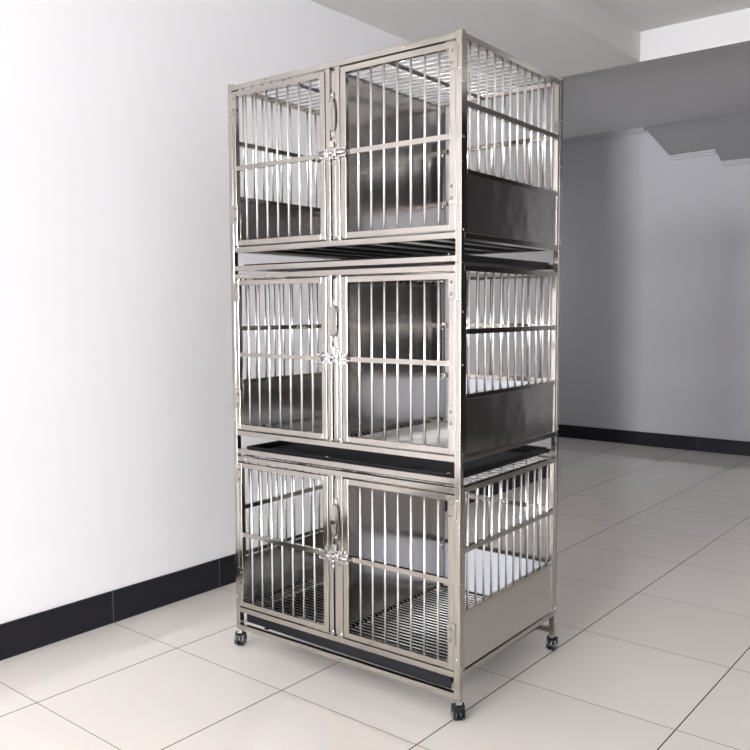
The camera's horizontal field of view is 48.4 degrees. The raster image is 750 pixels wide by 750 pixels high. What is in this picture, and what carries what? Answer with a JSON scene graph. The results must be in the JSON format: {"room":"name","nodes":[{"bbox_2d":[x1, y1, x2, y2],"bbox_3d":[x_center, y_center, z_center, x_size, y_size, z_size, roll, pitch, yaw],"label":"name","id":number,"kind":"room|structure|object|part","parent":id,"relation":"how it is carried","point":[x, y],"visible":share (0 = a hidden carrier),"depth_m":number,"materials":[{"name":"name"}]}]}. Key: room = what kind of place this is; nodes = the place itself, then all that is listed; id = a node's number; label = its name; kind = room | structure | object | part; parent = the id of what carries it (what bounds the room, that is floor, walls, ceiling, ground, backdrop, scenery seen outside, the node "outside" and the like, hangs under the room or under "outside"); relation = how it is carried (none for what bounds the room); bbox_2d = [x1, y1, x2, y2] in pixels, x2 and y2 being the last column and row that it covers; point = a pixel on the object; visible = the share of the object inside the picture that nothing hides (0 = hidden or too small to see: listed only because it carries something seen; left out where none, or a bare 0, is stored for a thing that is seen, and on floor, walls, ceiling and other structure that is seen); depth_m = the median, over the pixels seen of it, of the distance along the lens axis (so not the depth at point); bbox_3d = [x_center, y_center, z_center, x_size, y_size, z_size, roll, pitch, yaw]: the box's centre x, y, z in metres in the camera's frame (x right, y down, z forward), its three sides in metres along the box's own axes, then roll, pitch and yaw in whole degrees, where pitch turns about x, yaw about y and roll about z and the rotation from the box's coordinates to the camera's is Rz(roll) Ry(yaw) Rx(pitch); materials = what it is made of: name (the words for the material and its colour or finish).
{"room":"veterinary clinic","nodes":[
{"label":"veterinary clinic","id":0,"kind":"room"},
{"bbox_2d":[0,0,554,623],"bbox_3d":[-3.740,-0.368,0.529,0.220,3.400,16.280,3,6,39],"label":"wall","id":1,"kind":"structure","parent":0,"point":[117,431],"depth_m":3.69,"materials":[{"name":"white paint"}]},
{"bbox_2d":[0,464,549,660],"bbox_3d":[-3.423,1.240,0.854,0.012,0.142,15.578,3,6,39],"label":"baseboard","id":2,"kind":"structure","parent":1,"relation":"attached to","point":[34,631],"depth_m":3.67,"materials":[{"name":"black tile"}]},
{"bbox_2d":[112,492,479,622],"bbox_3d":[-3.614,1.259,0.622,0.010,0.140,16.180,3,6,39],"label":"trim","id":3,"kind":"structure","parent":1,"relation":"attached to","point":[479,492],"depth_m":4.11,"materials":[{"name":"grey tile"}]},
{"bbox_2d":[0,437,749,749],"bbox_3d":[-2.112,1.378,0.701,6.550,0.120,18.580,3,6,39],"label":"floor","id":4,"kind":"structure","parent":0,"point":[652,652],"depth_m":3.16,"materials":[{"name":"tile"}]},
{"bbox_2d":[234,453,557,720],"bbox_3d":[0.074,0.709,3.330,1.089,0.790,0.786,3,6,37],"label":"cage","id":5,"kind":"object","parent":4,"relation":"on","point":[381,552],"visible":0.94,"depth_m":3.15,"materials":[{"name":"grey metal"}]},
{"bbox_3d":[-0.550,0.673,3.366,0.020,0.720,0.024,3,6,37],"label":"post","id":6,"kind":"part","parent":5,"relation":"part of","materials":[{"name":"silver metal"}]},
{"bbox_3d":[-0.319,0.617,3.637,0.046,0.637,0.692,3,6,37],"label":"panel","id":7,"kind":"part","parent":5,"relation":"part of","materials":[{"name":"silver metal"}]},
{"bbox_3d":[-0.354,0.650,3.214,0.471,0.586,0.018,3,6,37],"label":"door","id":8,"kind":"part","parent":5,"relation":"part of","materials":[{"name":"silver metal"}]},
{"bbox_3d":[-0.147,0.526,3.028,0.019,0.155,0.021,3,6,37],"label":"handle","id":9,"kind":"part","parent":5,"relation":"part of","materials":[{"name":"silver metal"}]},
{"bbox_3d":[-0.139,0.698,3.052,1.015,0.709,0.022,3,6,37],"label":"frame","id":10,"kind":"part","parent":5,"relation":"part of","materials":[{"name":"silver metal"}]},
{"bbox_2d":[247,584,539,688],"bbox_3d":[0.082,0.984,3.359,0.999,0.051,0.721,3,6,39],"label":"tray","id":11,"kind":"object","parent":5,"relation":"on","point":[435,675],"depth_m":3.19,"materials":[{"name":"black metal"}]},
{"bbox_2d":[231,262,560,485],"bbox_3d":[0.067,-0.044,3.265,1.059,0.720,0.771,3,6,37],"label":"cage","id":12,"kind":"object","parent":5,"relation":"on","point":[383,399],"visible":1,"depth_m":3.11,"materials":[{"name":"grey metal"}]},
{"bbox_3d":[-0.552,-0.045,3.310,0.020,0.720,0.024,3,6,37],"label":"post","id":13,"kind":"part","parent":12,"relation":"part of","materials":[{"name":"silver metal"}]},
{"bbox_3d":[-0.322,-0.101,3.581,0.046,0.637,0.692,3,6,37],"label":"panel","id":14,"kind":"part","parent":12,"relation":"part of","materials":[{"name":"silver metal"}]},
{"bbox_3d":[-0.357,-0.068,3.158,0.471,0.586,0.018,3,6,37],"label":"door","id":15,"kind":"part","parent":12,"relation":"part of","materials":[{"name":"silver metal"}]},
{"bbox_3d":[-0.149,-0.192,2.972,0.019,0.155,0.021,3,6,37],"label":"handle","id":16,"kind":"part","parent":12,"relation":"part of","materials":[{"name":"silver metal"}]},
{"bbox_3d":[-0.142,-0.020,2.996,1.015,0.709,0.022,3,6,37],"label":"frame","id":17,"kind":"part","parent":12,"relation":"part of","materials":[{"name":"silver metal"}]},
{"bbox_2d":[228,28,562,271],"bbox_3d":[0.064,-0.762,3.209,1.059,0.720,0.771,3,6,37],"label":"cage","id":18,"kind":"object","parent":12,"relation":"on","point":[381,157],"visible":0.99,"depth_m":3.05,"materials":[{"name":"grey metal"}]},
{"bbox_3d":[-0.555,-0.763,3.254,0.020,0.720,0.024,3,6,37],"label":"post","id":19,"kind":"part","parent":18,"relation":"part of","materials":[{"name":"silver metal"}]},
{"bbox_3d":[-0.359,-0.786,3.102,0.471,0.586,0.018,3,6,37],"label":"door","id":20,"kind":"part","parent":18,"relation":"part of","materials":[{"name":"silver metal"}]},
{"bbox_3d":[-0.325,-0.820,3.525,0.046,0.637,0.692,3,6,37],"label":"panel","id":21,"kind":"part","parent":18,"relation":"part of","materials":[{"name":"silver metal"}]},
{"bbox_3d":[-0.152,-0.910,2.916,0.019,0.155,0.021,3,6,37],"label":"handle","id":22,"kind":"part","parent":18,"relation":"part of","materials":[{"name":"silver metal"}]},
{"bbox_3d":[-0.144,-0.739,2.940,1.015,0.709,0.022,3,6,37],"label":"frame","id":23,"kind":"part","parent":18,"relation":"part of","materials":[{"name":"silver metal"}]},
{"bbox_2d":[244,253,548,271],"bbox_3d":[0.077,-0.422,3.250,1.000,0.031,0.721,3,6,39],"label":"tray","id":24,"kind":"object","parent":18,"relation":"on","point":[441,259],"depth_m":2.96,"materials":[{"name":"black metal"}]},
{"bbox_3d":[0.072,-0.762,2.773,0.470,0.586,0.018,3,6,37],"label":"door","id":25,"kind":"part","parent":18,"relation":"part of","materials":[{"name":"silver metal"}]},
{"bbox_3d":[0.291,-0.784,3.508,1.015,0.709,0.019,3,6,37],"label":"panel","id":26,"kind":"part","parent":18,"relation":"part of","materials":[{"name":"silver metal"}]},
{"bbox_3d":[0.269,-0.718,2.627,0.024,0.720,0.024,3,6,37],"label":"post","id":27,"kind":"part","parent":18,"relation":"part of","materials":[{"name":"silver metal"}]},
{"bbox_3d":[0.476,-0.775,2.916,0.046,0.637,0.692,3,6,37],"label":"panel","id":28,"kind":"part","parent":18,"relation":"part of","materials":[{"name":"silver metal"}]},
{"bbox_3d":[0.703,-0.763,3.193,0.024,0.720,0.022,3,6,37],"label":"post","id":29,"kind":"part","parent":18,"relation":"part of","materials":[{"name":"silver metal"}]},
{"bbox_2d":[247,435,546,478],"bbox_3d":[0.082,0.295,3.308,0.981,0.024,0.681,3,6,37],"label":"tray","id":30,"kind":"object","parent":12,"relation":"on","point":[387,464],"depth_m":3.10,"materials":[{"name":"black metal"}]},
{"bbox_3d":[0.075,-0.044,2.829,0.470,0.586,0.018,3,6,37],"label":"door","id":31,"kind":"part","parent":12,"relation":"part of","materials":[{"name":"silver metal"}]},
{"bbox_3d":[0.272,0.001,2.683,0.024,0.720,0.024,3,6,37],"label":"post","id":32,"kind":"part","parent":12,"relation":"part of","materials":[{"name":"silver metal"}]},
{"bbox_3d":[0.294,-0.066,3.564,1.015,0.709,0.019,3,6,37],"label":"panel","id":33,"kind":"part","parent":12,"relation":"part of","materials":[{"name":"silver metal"}]},
{"bbox_3d":[0.478,-0.057,2.972,0.046,0.637,0.692,3,6,37],"label":"panel","id":34,"kind":"part","parent":12,"relation":"part of","materials":[{"name":"silver metal"}]},
{"bbox_3d":[0.706,-0.045,3.249,0.024,0.720,0.022,3,6,37],"label":"post","id":35,"kind":"part","parent":12,"relation":"part of","materials":[{"name":"silver metal"}]},
{"bbox_3d":[0.077,0.674,2.885,0.470,0.586,0.018,3,6,37],"label":"door","id":36,"kind":"part","parent":5,"relation":"part of","materials":[{"name":"silver metal"}]},
{"bbox_3d":[0.275,0.719,2.739,0.024,0.720,0.024,3,6,37],"label":"post","id":37,"kind":"part","parent":5,"relation":"part of","materials":[{"name":"silver metal"}]},
{"bbox_3d":[0.296,0.652,3.620,1.015,0.709,0.019,3,6,37],"label":"panel","id":38,"kind":"part","parent":5,"relation":"part of","materials":[{"name":"silver metal"}]},
{"bbox_3d":[0.481,0.661,3.028,0.046,0.637,0.692,3,6,37],"label":"panel","id":39,"kind":"part","parent":5,"relation":"part of","materials":[{"name":"silver metal"}]},
{"bbox_3d":[0.708,0.673,3.305,0.024,0.720,0.022,3,6,37],"label":"post","id":40,"kind":"part","parent":5,"relation":"part of","materials":[{"name":"silver metal"}]},
{"bbox_2d":[310,0,749,84],"bbox_3d":[-2.212,-1.693,-1.197,4.202,0.300,15.503,3,6,39],"label":"ceiling","id":41,"kind":"structure","parent":0,"point":[558,38],"depth_m":4.98,"materials":[{"name":"paint"}]},
{"bbox_2d":[640,8,749,61],"bbox_3d":[3.038,-2.158,4.512,3.277,0.300,0.015,3,6,39],"label":"ceiling beam","id":42,"kind":"structure","parent":41,"relation":"attached to","point":[730,28],"depth_m":5.31,"materials":[{"name":"paint"}]},
{"bbox_2d":[548,41,749,138],"bbox_3d":[2.736,-2.365,6.409,6.150,0.180,2.565,3,6,39],"label":"ceiling beam","id":43,"kind":"structure","parent":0,"point":[714,82],"depth_m":6.78,"materials":[{"name":"paint"}]},
{"bbox_2d":[644,112,749,160],"bbox_3d":[4.270,-2.100,6.799,4.235,0.420,0.060,3,6,39],"label":"ceiling","id":44,"kind":"structure","parent":43,"relation":"attached to","point":[729,135],"depth_m":7.71,"materials":[{"name":"grey paint"}]},
{"bbox_2d":[559,130,749,441],"bbox_3d":[3.691,-0.942,7.533,6.350,3.400,0.200,3,6,39],"label":"wall","id":45,"kind":"structure","parent":0,"point":[655,290],"depth_m":8.19,"materials":[{"name":"paint"}]},
{"bbox_2d":[559,424,749,455],"bbox_3d":[3.554,0.689,7.634,5.996,0.135,0.020,3,6,39],"label":"baseboard","id":46,"kind":"structure","parent":45,"relation":"attached to","point":[724,446],"depth_m":8.23,"materials":[{"name":"black tile"}]},
{"bbox_2d":[562,127,749,165],"bbox_3d":[3.530,-2.124,7.407,6.150,0.462,0.050,3,6,39],"label":"trim","id":47,"kind":"structure","parent":45,"relation":"attached to","point":[636,130],"depth_m":8.12,"materials":[{"name":"paint"}]}
]}

